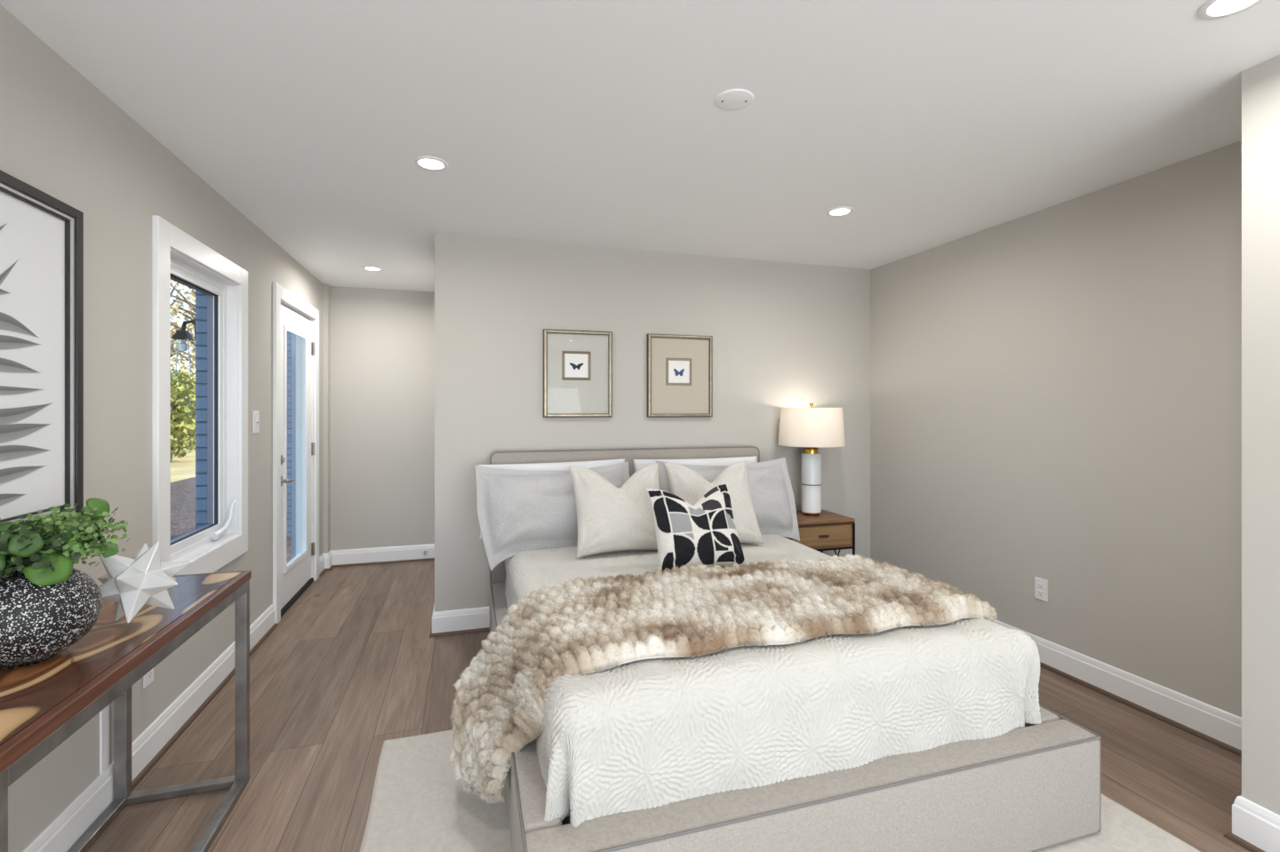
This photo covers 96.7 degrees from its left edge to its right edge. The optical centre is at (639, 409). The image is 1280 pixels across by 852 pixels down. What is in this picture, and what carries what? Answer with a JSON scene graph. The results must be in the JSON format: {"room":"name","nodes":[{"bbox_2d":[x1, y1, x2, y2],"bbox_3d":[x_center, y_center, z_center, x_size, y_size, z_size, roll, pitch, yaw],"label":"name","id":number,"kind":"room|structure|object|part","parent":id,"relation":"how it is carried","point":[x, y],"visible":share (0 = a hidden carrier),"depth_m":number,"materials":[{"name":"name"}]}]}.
{"room":"bedroom","nodes":[
{"label":"bedroom","id":0,"kind":"room"},
{"bbox_2d":[0,4,322,851],"bbox_3d":[-1.630,0.148,1.080,0.128,2.440,8.010,0,0,-17],"label":"wall","id":1,"kind":"structure","parent":0,"point":[62,137],"depth_m":2.05,"materials":[{"name":"grey paint"}]},
{"bbox_2d":[0,169,83,526],"bbox_3d":[-1.633,-0.142,1.369,0.034,0.950,0.845,0,0,-17],"label":"print","id":2,"kind":"object","parent":1,"relation":"attached to","point":[42,236],"visible":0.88,"depth_m":1.63,"materials":[{"name":"white paper"}]},
{"bbox_2d":[99,704,109,775],"bbox_3d":[-1.817,0.948,1.930,0.006,0.560,0.040,0,0,-17],"label":"trim","id":3,"kind":"structure","parent":1,"relation":"attached to","point":[104,715],"depth_m":1.93,"materials":[{"name":"white paint"}]},
{"bbox_2d":[143,668,153,689],"bbox_3d":[-1.895,1.005,2.195,0.009,0.117,0.072,0,0,-17],"label":"wall outlet","id":4,"kind":"object","parent":1,"relation":"attached to","point":[148,678],"visible":0.48,"depth_m":2.19,"materials":[{"name":"white plastic"}]},
{"bbox_2d":[147,670,151,679],"bbox_3d":[-1.892,1.024,2.196,0.003,0.028,0.032,0,0,-17],"label":"receptacle","id":5,"kind":"object","parent":4,"relation":"attached to","point":[149,675],"depth_m":2.19,"materials":[{"name":"white plastic"}]},
{"bbox_2d":[152,215,247,575],"bbox_3d":[-2.088,0.008,2.666,0.132,1.540,0.950,0,0,-17],"label":"window","id":6,"kind":"structure","parent":1,"relation":"in","point":[179,257],"depth_m":2.86,"materials":[{"name":"white paint"}]},
{"bbox_3d":[-2.121,0.001,2.656,0.005,1.276,0.701,0,0,-17],"label":"sash","id":7,"kind":"part","parent":6,"relation":"part of","materials":[{"name":"white plastic"}]},
{"bbox_3d":[-2.099,0.001,2.663,0.011,1.275,0.700,0,0,-17],"label":"sash","id":8,"kind":"part","parent":6,"relation":"part of","materials":[{"name":"white plastic"}]},
{"bbox_3d":[-2.120,0.001,2.656,0.065,1.329,0.754,0,0,-17],"label":"frame","id":9,"kind":"part","parent":6,"relation":"part of","materials":[{"name":"white plastic"}]},
{"bbox_3d":[-2.133,0.564,2.926,0.040,0.176,0.192,0,0,-5],"label":"crank handle","id":10,"kind":"part","parent":6,"relation":"part of","materials":[{"name":"white plastic"}]},
{"bbox_2d":[22,544,434,851],"bbox_3d":[-1.096,1.297,1.242,0.989,0.142,8.010,0,0,-17],"label":"baseboard","id":11,"kind":"structure","parent":1,"relation":"attached to","point":[157,739],"depth_m":2.37,"materials":[{"name":"white paint"}]},
{"bbox_3d":[-1.530,1.359,1.050,0.014,0.018,7.894,0,0,-17],"label":"shoe moulding","id":12,"kind":"part","parent":11,"relation":"part of","materials":[{"name":"brown"}]},
{"bbox_2d":[252,410,259,433],"bbox_3d":[-2.226,0.072,3.308,0.017,0.130,0.095,0,0,-17],"label":"light switch","id":13,"kind":"object","parent":1,"relation":"attached to","point":[255,413],"visible":1,"depth_m":3.29,"materials":[{"name":"white plastic"}]},
{"bbox_2d":[272,281,319,623],"bbox_3d":[-2.507,0.281,4.101,0.177,2.175,1.080,0,0,-17],"label":"door","id":14,"kind":"structure","parent":1,"relation":"in","point":[292,315],"depth_m":4.26,"materials":[{"name":"white paint"}]},
{"bbox_3d":[-2.360,0.475,3.818,0.059,0.022,0.126,0,0,-17],"label":"lever handle","id":15,"kind":"part","parent":14,"relation":"part of","materials":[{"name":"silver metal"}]},
{"bbox_2d":[322,283,330,553],"bbox_3d":[-2.693,0.148,4.891,0.037,2.440,0.100,0,0,-17],"label":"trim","id":16,"kind":"structure","parent":1,"relation":"attached to","point":[326,288],"depth_m":4.85,"materials":[{"name":"grey paint"}]},
{"bbox_2d":[330,286,434,551],"bbox_3d":[-2.335,0.148,5.129,1.117,2.440,0.150,0,0,-17],"label":"wall","id":17,"kind":"structure","parent":0,"point":[382,341],"depth_m":5.06,"materials":[{"name":"grey paint"}]},
{"bbox_2d":[0,0,1279,292],"bbox_3d":[0.408,-1.147,1.695,4.730,0.150,8.610,0,0,-17],"label":"ceiling","id":18,"kind":"structure","parent":0,"point":[589,123],"depth_m":2.02,"materials":[{"name":"white paint"}]},
{"bbox_2d":[361,265,382,271],"bbox_3d":[-2.029,-1.069,4.315,0.142,0.006,0.142,0,0,-17],"label":"recessed light","id":19,"kind":"object","parent":18,"relation":"in","point":[366,268],"visible":1,"depth_m":4.31,"materials":[{"name":"white plastic"}]},
{"bbox_2d":[413,155,447,170],"bbox_3d":[-0.908,-1.069,2.473,0.142,0.006,0.142,0,0,-17],"label":"recessed light","id":20,"kind":"object","parent":18,"relation":"in","point":[425,162],"visible":1,"depth_m":2.47,"materials":[{"name":"white"}]},
{"bbox_2d":[715,88,753,110],"bbox_3d":[0.326,-1.068,1.966,0.132,0.008,0.132,0,0,-17],"label":"cover plate","id":21,"kind":"object","parent":18,"relation":"attached to","point":[733,99],"visible":1,"depth_m":1.96,"materials":[{"name":"white paint"}]},
{"bbox_2d":[825,206,853,216],"bbox_3d":[1.079,-1.069,3.072,0.142,0.006,0.142,0,0,-17],"label":"recessed light","id":22,"kind":"object","parent":18,"relation":"in","point":[843,211],"visible":1,"depth_m":3.07,"materials":[{"name":"white plastic"}]},
{"bbox_2d":[1197,0,1263,19],"bbox_3d":[1.557,-1.069,1.488,0.142,0.006,0.142,0,0,-17],"label":"recessed light","id":23,"kind":"object","parent":18,"relation":"in","point":[1211,9],"visible":1,"depth_m":1.51,"materials":[{"name":"white"}]},
{"bbox_2d":[434,232,870,612],"bbox_3d":[-0.029,0.148,4.858,3.141,2.440,2.000,0,0,-17],"label":"wall","id":24,"kind":"structure","parent":0,"point":[785,335],"depth_m":3.80,"materials":[{"name":"grey paint"}]},
{"bbox_2d":[429,607,489,638],"bbox_3d":[0.249,1.297,3.882,3.171,0.142,0.030,0,0,-17],"label":"baseboard","id":25,"kind":"structure","parent":24,"relation":"attached to","point":[445,623],"depth_m":3.48,"materials":[{"name":"white paint"}]},
{"bbox_3d":[0.244,1.359,3.872,3.155,0.018,0.014,0,0,-17],"label":"shoe moulding","id":26,"kind":"part","parent":25,"relation":"part of","materials":[{"name":"brown"}]},
{"bbox_2d":[543,328,612,417],"bbox_3d":[-0.401,-0.231,3.684,0.450,0.562,0.034,0,0,-17],"label":"print","id":27,"kind":"object","parent":24,"relation":"attached to","point":[578,364],"visible":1,"depth_m":3.68,"materials":[{"name":"brown"}]},
{"bbox_2d":[646,333,712,417],"bbox_3d":[0.275,-0.229,3.888,0.472,0.562,0.034,0,0,-17],"label":"print","id":28,"kind":"object","parent":24,"relation":"attached to","point":[679,368],"visible":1,"depth_m":3.88,"materials":[{"name":"brown paper"}]},
{"bbox_2d":[86,560,1249,851],"bbox_3d":[0.408,1.418,1.695,4.730,0.100,8.610,0,0,-17],"label":"floor","id":29,"kind":"structure","parent":0,"point":[353,666],"depth_m":2.40,"materials":[{"name":"brown wood"}]},
{"bbox_2d":[0,570,251,851],"bbox_3d":[-1.457,0.980,1.475,0.402,0.773,1.195,0,0,-17],"label":"console table","id":30,"kind":"object","parent":29,"relation":"on","point":[43,704],"visible":0.81,"depth_m":1.51,"materials":[{"name":"brown wood"}]},
{"bbox_3d":[-1.119,0.997,0.975,0.036,0.739,0.036,0,0,-17],"label":"leg","id":31,"kind":"part","parent":30,"relation":"part of","materials":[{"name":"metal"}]},
{"bbox_2d":[0,498,129,669],"bbox_3d":[-1.468,0.411,1.362,0.300,0.362,0.360,0,0,43],"label":"potted plant","id":32,"kind":"object","parent":30,"relation":"on","point":[48,605],"visible":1,"depth_m":1.32,"materials":[{"name":"green plant"}]},
{"bbox_3d":[-1.451,0.488,1.349,0.256,0.207,0.256,0,0,-17],"label":"pot","id":33,"kind":"part","parent":32,"relation":"part of","materials":[{"name":"black ceramic"}]},
{"bbox_3d":[-1.628,1.353,1.423,0.036,0.025,1.115,0,0,-17],"label":"rail","id":34,"kind":"part","parent":30,"relation":"part of","materials":[{"name":"metal"}]},
{"bbox_3d":[-1.794,0.997,1.974,0.036,0.739,0.036,0,0,-17],"label":"leg","id":35,"kind":"part","parent":30,"relation":"part of","materials":[{"name":"metal"}]},
{"bbox_3d":[-1.285,0.645,1.526,0.036,0.036,1.115,0,0,-17],"label":"rail","id":36,"kind":"part","parent":30,"relation":"part of","materials":[{"name":"metal"}]},
{"bbox_2d":[97,541,191,623],"bbox_3d":[-1.395,0.477,1.579,0.230,0.221,0.237,0,0,-17],"label":"sculpture","id":37,"kind":"object","parent":30,"relation":"on","point":[141,580],"visible":0.95,"depth_m":1.55,"materials":[{"name":"grey ceramic"}]},
{"bbox_3d":[-1.623,1.353,2.026,0.322,0.025,0.036,0,0,-17],"label":"rail","id":38,"kind":"part","parent":30,"relation":"part of","materials":[{"name":"metal"}]},
{"bbox_3d":[-1.285,1.353,1.526,0.036,0.025,1.115,0,0,-17],"label":"rail","id":39,"kind":"part","parent":30,"relation":"part of","materials":[{"name":"metal"}]},
{"bbox_3d":[-1.452,0.997,2.077,0.036,0.739,0.036,0,0,-17],"label":"leg","id":40,"kind":"part","parent":30,"relation":"part of","materials":[{"name":"metal"}]},
{"bbox_2d":[359,729,1200,851],"bbox_3d":[0.469,1.362,1.609,2.495,0.012,2.326,0,0,-17],"label":"area rug","id":41,"kind":"object","parent":29,"relation":"on","point":[418,804],"visible":0.14,"depth_m":1.89,"materials":[{"name":"beige fabric"}]},
{"bbox_2d":[489,445,1100,851],"bbox_3d":[0.272,0.802,2.664,1.811,1.100,2.325,0,0,-17],"label":"upholstered bed","id":42,"kind":"object","parent":41,"relation":"on","point":[1032,788],"visible":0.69,"depth_m":1.63,"materials":[{"name":"grey fabric"}]},
{"bbox_3d":[-0.548,1.198,2.433,0.105,0.309,2.105,0,0,-17],"label":"rail","id":43,"kind":"part","parent":42,"relation":"part of","materials":[{"name":"grey fabric"}]},
{"bbox_2d":[561,809,570,825],"bbox_3d":[0.254,0.976,2.675,1.560,0.365,2.025,0,0,-17],"label":"mattress","id":44,"kind":"object","parent":42,"relation":"on","point":[566,821],"visible":0.02,"depth_m":1.49,"materials":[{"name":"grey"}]},
{"bbox_2d":[474,461,629,571],"bbox_3d":[-0.457,0.570,3.160,0.880,0.525,0.294,0,0,-17],"label":"pillow sham","id":45,"kind":"object","parent":44,"relation":"on","point":[518,511],"visible":0.66,"depth_m":3.03,"materials":[{"name":"grey fabric"}]},
{"bbox_2d":[655,457,799,542],"bbox_3d":[0.548,0.553,3.454,0.884,0.489,0.299,0,0,-17],"label":"pillow sham","id":46,"kind":"object","parent":44,"relation":"on","point":[772,493],"visible":0.5,"depth_m":3.43,"materials":[{"name":"grey fabric"}]},
{"bbox_2d":[504,534,1041,827],"bbox_3d":[0.267,0.899,2.630,1.676,0.338,2.075,0,0,-17],"label":"quilt","id":47,"kind":"object","parent":44,"relation":"on","point":[638,735],"visible":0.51,"depth_m":1.64,"materials":[{"name":"white fabric"}]},
{"bbox_2d":[478,458,624,539],"bbox_3d":[-0.504,0.523,3.392,0.886,0.434,0.204,0,0,-17],"label":"pillow","id":48,"kind":"object","parent":47,"relation":"on","point":[561,466],"visible":0.15,"depth_m":3.37,"materials":[{"name":"white fabric"}]},
{"bbox_2d":[568,463,659,558],"bbox_3d":[-0.104,0.515,2.977,0.500,0.434,0.282,0,0,-17],"label":"throw cushion","id":49,"kind":"object","parent":47,"relation":"on","point":[611,518],"visible":0.85,"depth_m":2.89,"materials":[{"name":"white fabric"}]},
{"bbox_2d":[632,456,757,489],"bbox_3d":[0.379,0.523,3.661,0.860,0.421,0.196,0,0,-17],"label":"pillow","id":50,"kind":"object","parent":47,"relation":"on","point":[638,464],"visible":0.23,"depth_m":3.64,"materials":[{"name":"white fabric"}]},
{"bbox_2d":[645,483,746,570],"bbox_3d":[0.263,0.553,2.672,0.441,0.374,0.253,0,0,-17],"label":"patterned cushion","id":51,"kind":"object","parent":47,"relation":"on","point":[705,532],"visible":0.86,"depth_m":2.61,"materials":[{"name":"black fabric"}]},
{"bbox_2d":[663,461,764,543],"bbox_3d":[0.404,0.515,3.146,0.509,0.434,0.295,0,0,-17],"label":"throw cushion","id":52,"kind":"object","parent":47,"relation":"on","point":[684,483],"visible":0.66,"depth_m":3.10,"materials":[{"name":"white fabric"}]},
{"bbox_2d":[448,553,998,804],"bbox_3d":[0.358,0.933,2.099,2.035,0.595,0.745,0,0,-17],"label":"fur throw","id":53,"kind":"object","parent":47,"relation":"on","point":[580,627],"visible":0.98,"depth_m":1.91,"materials":[{"name":"beige fur"}]},
{"bbox_3d":[-0.050,0.802,3.732,1.810,1.099,0.095,0,0,-17],"label":"headboard","id":54,"kind":"part","parent":42,"relation":"part of","materials":[{"name":"grey fabric"}]},
{"bbox_3d":[0.590,1.198,1.611,1.810,0.309,0.125,0,0,-17],"label":"footboard","id":55,"kind":"part","parent":42,"relation":"part of","materials":[{"name":"grey fabric"}]},
{"bbox_3d":[1.084,1.198,2.925,0.105,0.309,2.105,0,0,-17],"label":"rail","id":56,"kind":"part","parent":42,"relation":"part of","materials":[{"name":"grey fabric"}]},
{"bbox_2d":[783,509,855,556],"bbox_3d":[1.160,1.053,3.946,0.500,0.630,0.385,0,0,-17],"label":"nightstand","id":57,"kind":"object","parent":29,"relation":"on","point":[828,531],"visible":0.57,"depth_m":3.80,"materials":[{"name":"brown wood"}]},
{"bbox_2d":[777,402,845,516],"bbox_3d":[1.200,0.344,3.986,0.452,0.785,0.452,0,0,-17],"label":"table lamp","id":58,"kind":"object","parent":57,"relation":"on","point":[812,428],"visible":1,"depth_m":3.85,"materials":[{"name":"white ceramic"}]},
{"bbox_3d":[1.200,0.118,3.986,0.452,0.263,0.452,0,0,-17],"label":"lamp shade","id":59,"kind":"part","parent":58,"relation":"part of","materials":[{"name":"fabric"}]},
{"bbox_3d":[1.211,0.843,3.778,0.440,0.126,0.008,0,0,-17],"label":"drawer","id":60,"kind":"part","parent":57,"relation":"part of","materials":[{"name":"brown wood"}]},
{"bbox_3d":[1.219,0.840,3.769,0.070,0.016,0.014,0,0,-17],"label":"drawer pull","id":61,"kind":"part","parent":57,"relation":"part of","materials":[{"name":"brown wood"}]},
{"bbox_3d":[1.211,0.932,3.776,0.500,0.012,0.012,0,0,-17],"label":"rail","id":62,"kind":"part","parent":57,"relation":"part of","materials":[{"name":"black metal"}]},
{"bbox_3d":[1.445,1.068,3.847,0.012,0.600,0.012,0,0,-17],"label":"leg","id":63,"kind":"part","parent":57,"relation":"part of","materials":[{"name":"black metal"}]},
{"bbox_2d":[870,140,1241,718],"bbox_3d":[2.435,0.148,2.385,0.150,2.440,8.160,0,0,-17],"label":"wall","id":64,"kind":"structure","parent":0,"point":[1056,390],"depth_m":2.84,"materials":[{"name":"grey paint"}]},
{"bbox_2d":[1034,576,1047,602],"bbox_3d":[2.151,0.965,3.051,0.009,0.117,0.072,0,0,-17],"label":"wall outlet","id":65,"kind":"object","parent":64,"relation":"attached to","point":[1041,586],"visible":1,"depth_m":3.05,"materials":[{"name":"white plastic"}]},
{"bbox_2d":[1038,583,1043,589],"bbox_3d":[2.149,0.946,3.050,0.003,0.028,0.032,0,0,-17],"label":"receptacle","id":66,"kind":"object","parent":65,"relation":"attached to","point":[1040,585],"depth_m":3.05,"materials":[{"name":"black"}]},
{"bbox_2d":[1038,590,1043,596],"bbox_3d":[2.149,0.985,3.050,0.003,0.028,0.032,0,0,-17],"label":"receptacle","id":67,"kind":"object","parent":65,"relation":"attached to","point":[1040,592],"depth_m":3.05,"materials":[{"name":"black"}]},
{"bbox_2d":[993,619,1241,757],"bbox_3d":[2.107,1.297,3.160,0.030,0.142,2.485,0,0,-17],"label":"baseboard","id":68,"kind":"structure","parent":64,"relation":"attached to","point":[1218,727],"depth_m":2.57,"materials":[{"name":"white paint"}]},
{"bbox_3d":[2.100,1.359,3.158,0.014,0.018,2.453,0,0,-17],"label":"shoe moulding","id":69,"kind":"part","parent":68,"relation":"part of","materials":[{"name":"brown"}]},
{"bbox_2d":[1241,55,1279,815],"bbox_3d":[2.724,0.148,0.129,0.600,2.440,3.675,0,0,-17],"label":"wall pillar","id":70,"kind":"structure","parent":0,"point":[1260,83],"depth_m":1.76,"materials":[{"name":"grey paint"}]},
{"bbox_2d":[1223,795,1279,851],"bbox_3d":[2.705,1.297,0.139,0.630,0.142,3.705,0,0,-17],"label":"baseboard","id":71,"kind":"structure","parent":70,"relation":"attached to","point":[1255,828],"depth_m":1.76,"materials":[{"name":"white paint"}]},
{"bbox_3d":[2.697,1.359,0.137,0.614,0.018,3.705,0,0,-17],"label":"shoe moulding","id":72,"kind":"part","parent":71,"relation":"part of","materials":[{"name":"brown"}]},
{"label":"outside","id":73,"kind":"structure","parent":0,"visible":0},
{"bbox_2d":[170,432,195,482],"bbox_3d":[-33.682,1.618,5.510,58.686,0.200,90.000,0,0,-17],"label":"ground","id":74,"kind":"structure","parent":73,"point":[181,468],"depth_m":15.06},
{"bbox_2d":[170,369,195,463],"bbox_3d":[-13.466,0.123,16.319,3.042,2.799,3.106,0,0,-17],"label":"shrub","id":75,"kind":"object","parent":74,"relation":"on","point":[182,411],"visible":0.3,"depth_m":16.01,"materials":[{"name":"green plant"}]},
{"bbox_2d":[170,280,195,391],"bbox_3d":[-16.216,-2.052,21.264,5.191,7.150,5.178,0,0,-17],"label":"tree","id":76,"kind":"object","parent":74,"relation":"on","point":[174,326],"visible":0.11,"depth_m":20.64,"materials":[{"name":"brown plant"}]},
{"bbox_2d":[195,290,207,528],"bbox_3d":[-2.550,0.148,3.492,0.239,2.740,0.160,0,0,-17],"label":"pier","id":77,"kind":"structure","parent":74,"relation":"on","point":[201,299],"depth_m":3.39,"materials":[{"name":"blue paint"}]},
{"bbox_2d":[170,317,195,376],"bbox_3d":[-2.729,-0.377,3.417,0.164,0.350,0.138,0,0,-17],"label":"wall lantern","id":78,"kind":"object","parent":77,"relation":"attached to","point":[182,335],"visible":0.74,"depth_m":3.40,"materials":[{"name":"black metal"}]},
{"bbox_3d":[-2.742,-0.387,3.414,0.044,0.070,0.044,0,0,-17],"label":"bulb","id":79,"kind":"part","parent":78,"relation":"part of","materials":[{"name":"clear glass"}]},
{"bbox_3d":[-2.702,-0.506,3.426,0.108,0.074,0.024,0,0,-17],"label":"arm","id":80,"kind":"part","parent":78,"relation":"part of","materials":[{"name":"black metal"}]},
{"bbox_2d":[170,477,291,563],"bbox_3d":[-4.676,1.503,3.186,4.485,0.030,20.800,0,0,-17],"label":"mulch bed","id":81,"kind":"object","parent":74,"relation":"on","point":[182,492],"visible":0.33,"depth_m":8.46,"materials":[{"name":"gravel"}]},
{"bbox_2d":[287,331,291,535],"bbox_3d":[-4.282,0.148,6.751,0.900,2.740,0.200,0,0,-17],"label":"wall","id":82,"kind":"structure","parent":74,"relation":"on","point":[289,334],"depth_m":6.69,"materials":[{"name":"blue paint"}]},
{"bbox_2d":[291,333,295,559],"bbox_3d":[-3.137,0.148,5.399,0.261,2.740,0.150,0,0,-17],"label":"siding","id":83,"kind":"object","parent":74,"relation":"on","point":[292,335],"visible":0.07,"depth_m":5.29,"materials":[{"name":"blue wood"}]}
]}

